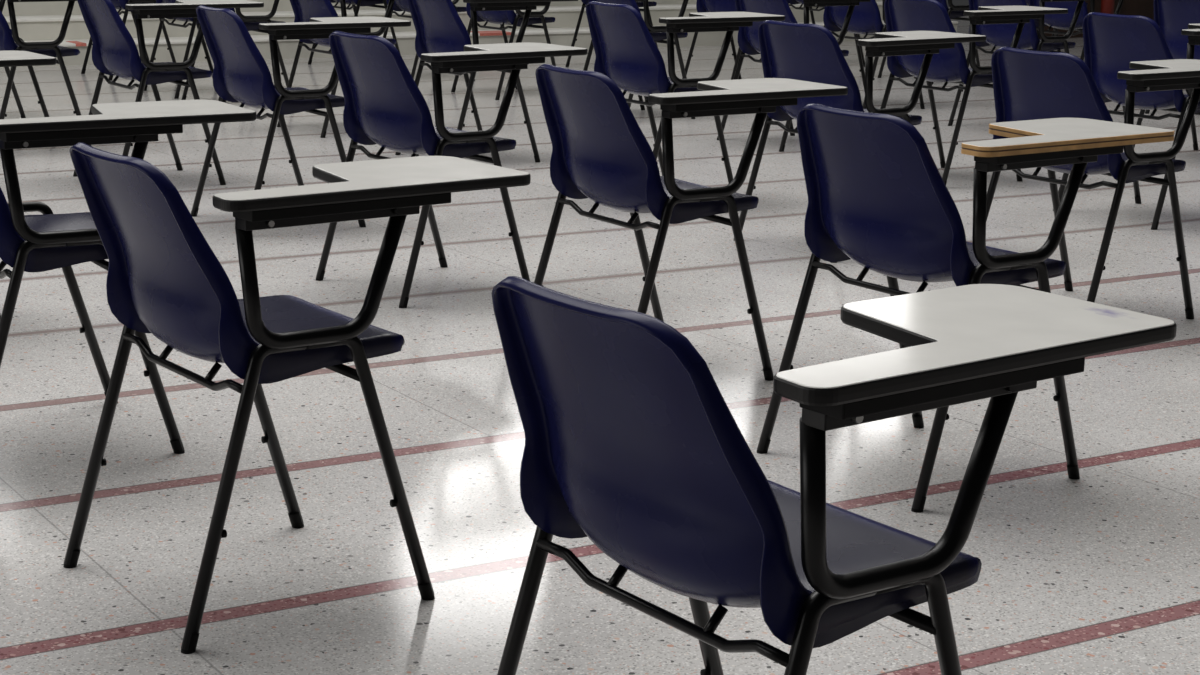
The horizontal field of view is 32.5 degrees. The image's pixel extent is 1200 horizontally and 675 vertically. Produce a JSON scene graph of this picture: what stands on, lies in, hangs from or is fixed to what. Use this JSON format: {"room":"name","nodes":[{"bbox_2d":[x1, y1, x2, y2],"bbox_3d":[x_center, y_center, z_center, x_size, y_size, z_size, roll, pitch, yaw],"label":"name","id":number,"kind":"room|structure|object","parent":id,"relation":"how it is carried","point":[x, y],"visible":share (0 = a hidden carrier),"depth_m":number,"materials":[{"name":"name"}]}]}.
{"room":"lecture hall","nodes":[
{"label":"lecture hall","id":0,"kind":"room"},
{"bbox_2d":[0,7,1199,674],"bbox_3d":[2.165,-0.052,6.149,42.000,0.100,26.000,-7,14,-31],"label":"floor","id":1,"kind":"structure","parent":0,"point":[1098,572],"depth_m":4.48,"materials":[{"name":"tile"}]},
{"bbox_2d":[0,0,25,117],"bbox_3d":[-3.090,-1.470,10.253,0.633,0.760,0.588,-7,15,-32],"label":"chair","id":2,"kind":"object","parent":1,"relation":"on","point":[2,2],"visible":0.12,"depth_m":10.19,"materials":[{"name":"metal"}]},
{"bbox_2d":[0,51,55,318],"bbox_3d":[-1.841,-0.423,5.537,0.633,0.760,0.588,-7,15,-33],"label":"chair","id":3,"kind":"object","parent":1,"relation":"on","point":[7,58],"visible":0.93,"depth_m":5.40,"materials":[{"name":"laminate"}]},
{"bbox_2d":[0,0,91,145],"bbox_3d":[-2.487,-1.217,9.134,0.633,0.760,0.588,-7,15,-33],"label":"chair","id":4,"kind":"object","parent":1,"relation":"on","point":[7,42],"visible":0.83,"depth_m":8.92,"materials":[{"name":"metal"}]},
{"bbox_2d":[0,100,256,453],"bbox_3d":[-1.108,-0.154,4.358,0.633,0.760,0.588,-6,14,-29],"label":"chair","id":5,"kind":"object","parent":1,"relation":"on","point":[47,241],"visible":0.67,"depth_m":4.12,"materials":[{"name":"metal"}]},
{"bbox_2d":[81,0,175,80],"bbox_3d":[-2.813,-1.990,12.659,0.633,0.760,0.588,-7,15,-32],"label":"chair","id":6,"kind":"object","parent":1,"relation":"on","point":[118,4],"visible":0.4,"depth_m":12.52,"materials":[{"name":"metal"}]},
{"bbox_2d":[73,0,263,184],"bbox_3d":[-1.726,-1.003,8.208,0.633,0.760,0.588,-7,14,-31],"label":"chair","id":7,"kind":"object","parent":1,"relation":"on","point":[114,49],"visible":0.98,"depth_m":8.01,"materials":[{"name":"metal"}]},
{"bbox_2d":[144,0,213,98],"bbox_3d":[-2.214,-1.768,11.682,0.633,0.760,0.588,-7,15,-32],"label":"chair","id":8,"kind":"object","parent":1,"relation":"on","point":[195,22],"visible":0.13,"depth_m":11.66,"materials":[{"name":"metal"}]},
{"bbox_2d":[181,0,288,100],"bbox_3d":[-1.882,-1.645,11.144,0.633,0.760,0.588,-7,15,-32],"label":"chair","id":9,"kind":"object","parent":1,"relation":"on","point":[252,23],"visible":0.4,"depth_m":10.95,"materials":[{"name":"metal"}]},
{"bbox_2d":[63,142,530,653],"bbox_3d":[-0.521,0.049,3.472,0.633,0.760,0.588,-8,15,-35],"label":"chair","id":10,"kind":"object","parent":1,"relation":"on","point":[165,280],"visible":1,"depth_m":3.28,"materials":[{"name":"blue plastic"}]},
{"bbox_2d":[191,5,410,226],"bbox_3d":[-1.059,-0.784,7.252,0.633,0.760,0.588,-7,14,-31],"label":"chair","id":11,"kind":"object","parent":1,"relation":"on","point":[241,74],"visible":0.92,"depth_m":7.05,"materials":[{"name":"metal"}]},
{"bbox_2d":[277,0,395,137],"bbox_3d":[-1.180,-1.390,10.024,0.633,0.760,0.588,-7,15,-33],"label":"chair","id":12,"kind":"object","parent":1,"relation":"on","point":[303,10],"visible":0.33,"depth_m":9.88,"materials":[{"name":"metal"}]},
{"bbox_2d":[308,0,400,64],"bbox_3d":[-1.532,-2.172,13.588,0.633,0.760,0.588,-7,15,-33],"label":"chair","id":13,"kind":"object","parent":1,"relation":"on","point":[370,3],"visible":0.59,"depth_m":13.44,"materials":[{"name":"metal"}]},
{"bbox_2d":[383,0,474,80],"bbox_3d":[-1.011,-1.982,12.754,0.633,0.760,0.588,-7,15,-32],"label":"chair","id":14,"kind":"object","parent":1,"relation":"on","point":[399,5],"visible":0.22,"depth_m":12.66,"materials":[{"name":"metal"}]},
{"bbox_2d":[316,31,587,307],"bbox_3d":[-0.444,-0.528,6.122,0.633,0.760,0.588,-8,15,-35],"label":"chair","id":15,"kind":"object","parent":1,"relation":"on","point":[385,107],"visible":0.96,"depth_m":5.93,"materials":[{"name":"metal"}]},
{"bbox_2d":[0,0,957,67],"bbox_3d":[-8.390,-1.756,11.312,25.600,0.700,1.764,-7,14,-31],"label":"wall","id":16,"kind":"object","parent":1,"relation":"on","point":[36,21],"visible":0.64,"depth_m":14.57,"materials":[{"name":"grey paint"}]},
{"bbox_2d":[395,0,577,161],"bbox_3d":[-0.498,-1.163,9.033,0.633,0.760,0.588,-7,15,-32],"label":"chair","id":17,"kind":"object","parent":1,"relation":"on","point":[439,28],"visible":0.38,"depth_m":8.84,"materials":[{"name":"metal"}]},
{"bbox_2d":[451,2,555,99],"bbox_3d":[-0.452,-1.784,11.886,0.633,0.760,0.588,-7,15,-34],"label":"chair","id":18,"kind":"object","parent":1,"relation":"on","point":[509,17],"visible":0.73,"depth_m":11.72,"materials":[{"name":"metal"}]},
{"bbox_2d":[566,0,657,66],"bbox_3d":[0.182,-2.168,13.697,0.634,0.760,0.588,-7,14,-31],"label":"chair","id":19,"kind":"object","parent":1,"relation":"on","point":[639,2],"visible":0.23,"depth_m":13.82,"materials":[{"name":"metal"}]},
{"bbox_2d":[583,0,695,118],"bbox_3d":[0.265,-1.545,10.841,0.633,0.760,0.588,-7,15,-32],"label":"chair","id":20,"kind":"object","parent":1,"relation":"on","point":[658,33],"visible":0.32,"depth_m":10.65,"materials":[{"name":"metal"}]},
{"bbox_2d":[586,1,784,192],"bbox_3d":[0.296,-0.905,7.906,0.633,0.760,0.588,-7,14,-31],"label":"chair","id":21,"kind":"object","parent":1,"relation":"on","point":[626,52],"visible":0.74,"depth_m":7.71,"materials":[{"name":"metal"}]},
{"bbox_2d":[534,64,847,380],"bbox_3d":[0.193,-0.291,5.084,0.633,0.760,0.588,-7,14,-31],"label":"chair","id":22,"kind":"object","parent":1,"relation":"on","point":[601,154],"visible":0.94,"depth_m":4.90,"materials":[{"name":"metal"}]},
{"bbox_2d":[682,0,741,79],"bbox_3d":[0.911,-1.903,12.533,0.633,0.760,0.588,-7,15,-32],"label":"chair","id":23,"kind":"object","parent":1,"relation":"on","point":[701,5],"visible":0.22,"depth_m":12.49,"materials":[{"name":"metal"}]},
{"bbox_2d":[717,0,869,151],"bbox_3d":[0.979,-1.301,9.775,0.633,0.760,0.588,-7,15,-32],"label":"chair","id":24,"kind":"object","parent":1,"relation":"on","point":[748,40],"visible":0.25,"depth_m":9.59,"materials":[{"name":"metal"}]},
{"bbox_2d":[786,0,864,66],"bbox_3d":[1.601,-2.269,14.263,0.633,0.760,0.588,-7,15,-32],"label":"chair","id":25,"kind":"object","parent":1,"relation":"on","point":[792,3],"visible":0.15,"depth_m":14.27,"materials":[{"name":"metal"}]},
{"bbox_2d":[491,276,1176,674],"bbox_3d":[0.230,0.299,2.377,0.634,0.760,0.588,-8,15,-34],"label":"chair","id":26,"kind":"object","parent":1,"relation":"on","point":[633,447],"visible":1,"depth_m":2.19,"materials":[{"name":"blue plastic"}]},
{"bbox_2d":[733,20,985,262],"bbox_3d":[0.879,-0.687,6.949,0.634,0.760,0.588,-8,15,-35],"label":"chair","id":27,"kind":"object","parent":1,"relation":"on","point":[797,51],"visible":0.53,"depth_m":6.75,"materials":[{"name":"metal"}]},
{"bbox_2d":[823,0,924,108],"bbox_3d":[1.579,-1.672,11.523,0.633,0.760,0.588,-7,15,-32],"label":"chair","id":28,"kind":"object","parent":1,"relation":"on","point":[865,19],"visible":0.62,"depth_m":11.38,"materials":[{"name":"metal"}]},
{"bbox_2d":[878,0,979,83],"bbox_3d":[2.226,-2.042,13.266,0.633,0.760,0.588,-7,15,-33],"label":"chair","id":29,"kind":"object","parent":1,"relation":"on","point":[956,12],"visible":0.3,"depth_m":13.06,"materials":[{"name":"metal"}]},
{"bbox_2d":[757,104,1174,512],"bbox_3d":[0.752,-0.103,4.261,0.632,0.760,0.586,-7,15,-33],"label":"chair","id":30,"kind":"object","parent":1,"relation":"on","point":[879,200],"visible":0.93,"depth_m":4.08,"materials":[{"name":"blue plastic"}]},
{"bbox_2d":[880,0,1067,184],"bbox_3d":[1.540,-1.051,8.671,0.633,0.760,0.588,-7,15,-32],"label":"chair","id":31,"kind":"object","parent":1,"relation":"on","point":[949,65],"visible":0.73,"depth_m":8.46,"materials":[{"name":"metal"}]},
{"bbox_2d":[948,0,1087,125],"bbox_3d":[2.223,-1.449,10.544,0.633,0.760,0.588,-7,15,-32],"label":"chair","id":32,"kind":"object","parent":1,"relation":"on","point":[997,35],"visible":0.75,"depth_m":10.37,"materials":[{"name":"metal"}]},
{"bbox_2d":[1025,0,1087,38],"bbox_3d":[3.220,-2.292,14.488,0.633,0.760,0.588,-7,14,-31],"label":"chair","id":33,"kind":"object","parent":1,"relation":"on","point":[1027,1],"visible":0.02,"depth_m":14.45,"materials":[{"name":"metal"}]},
{"bbox_2d":[1029,0,1123,60],"bbox_3d":[2.877,-1.804,12.224,0.633,0.760,0.588,-7,15,-32],"label":"chair","id":34,"kind":"object","parent":1,"relation":"on","point":[1057,21],"visible":0.33,"depth_m":12.06,"materials":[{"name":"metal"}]},
{"bbox_2d":[1027,0,1153,38],"bbox_3d":[6.998,-3.457,19.216,9.010,1.140,0.090,-7,14,-31],"label":"wall","id":35,"kind":"structure","parent":1,"relation":"on","point":[1145,8],"depth_m":17.81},
{"bbox_2d":[986,47,1199,318],"bbox_3d":[1.461,-0.448,5.897,0.633,0.760,0.588,-7,15,-32],"label":"chair","id":36,"kind":"object","parent":1,"relation":"on","point":[1027,84],"visible":0.66,"depth_m":5.70,"materials":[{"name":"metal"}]},
{"bbox_2d":[1100,0,1114,13],"bbox_3d":[4.266,-2.975,17.250,0.240,0.950,0.240,1,12,0],"label":"post","id":37,"kind":"object","parent":1,"relation":"on","point":[1107,6],"visible":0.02,"depth_m":17.25,"materials":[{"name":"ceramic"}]},
{"bbox_2d":[1058,12,1199,229],"bbox_3d":[2.146,-0.832,7.708,0.633,0.760,0.588,-7,15,-32],"label":"chair","id":38,"kind":"object","parent":1,"relation":"on","point":[1111,42],"visible":0.69,"depth_m":7.55,"materials":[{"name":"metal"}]},
{"bbox_2d":[1133,0,1199,149],"bbox_3d":[2.878,-1.200,9.453,0.633,0.760,0.588,-7,15,-32],"label":"chair","id":39,"kind":"object","parent":1,"relation":"on","point":[1172,16],"visible":0.48,"depth_m":9.38,"materials":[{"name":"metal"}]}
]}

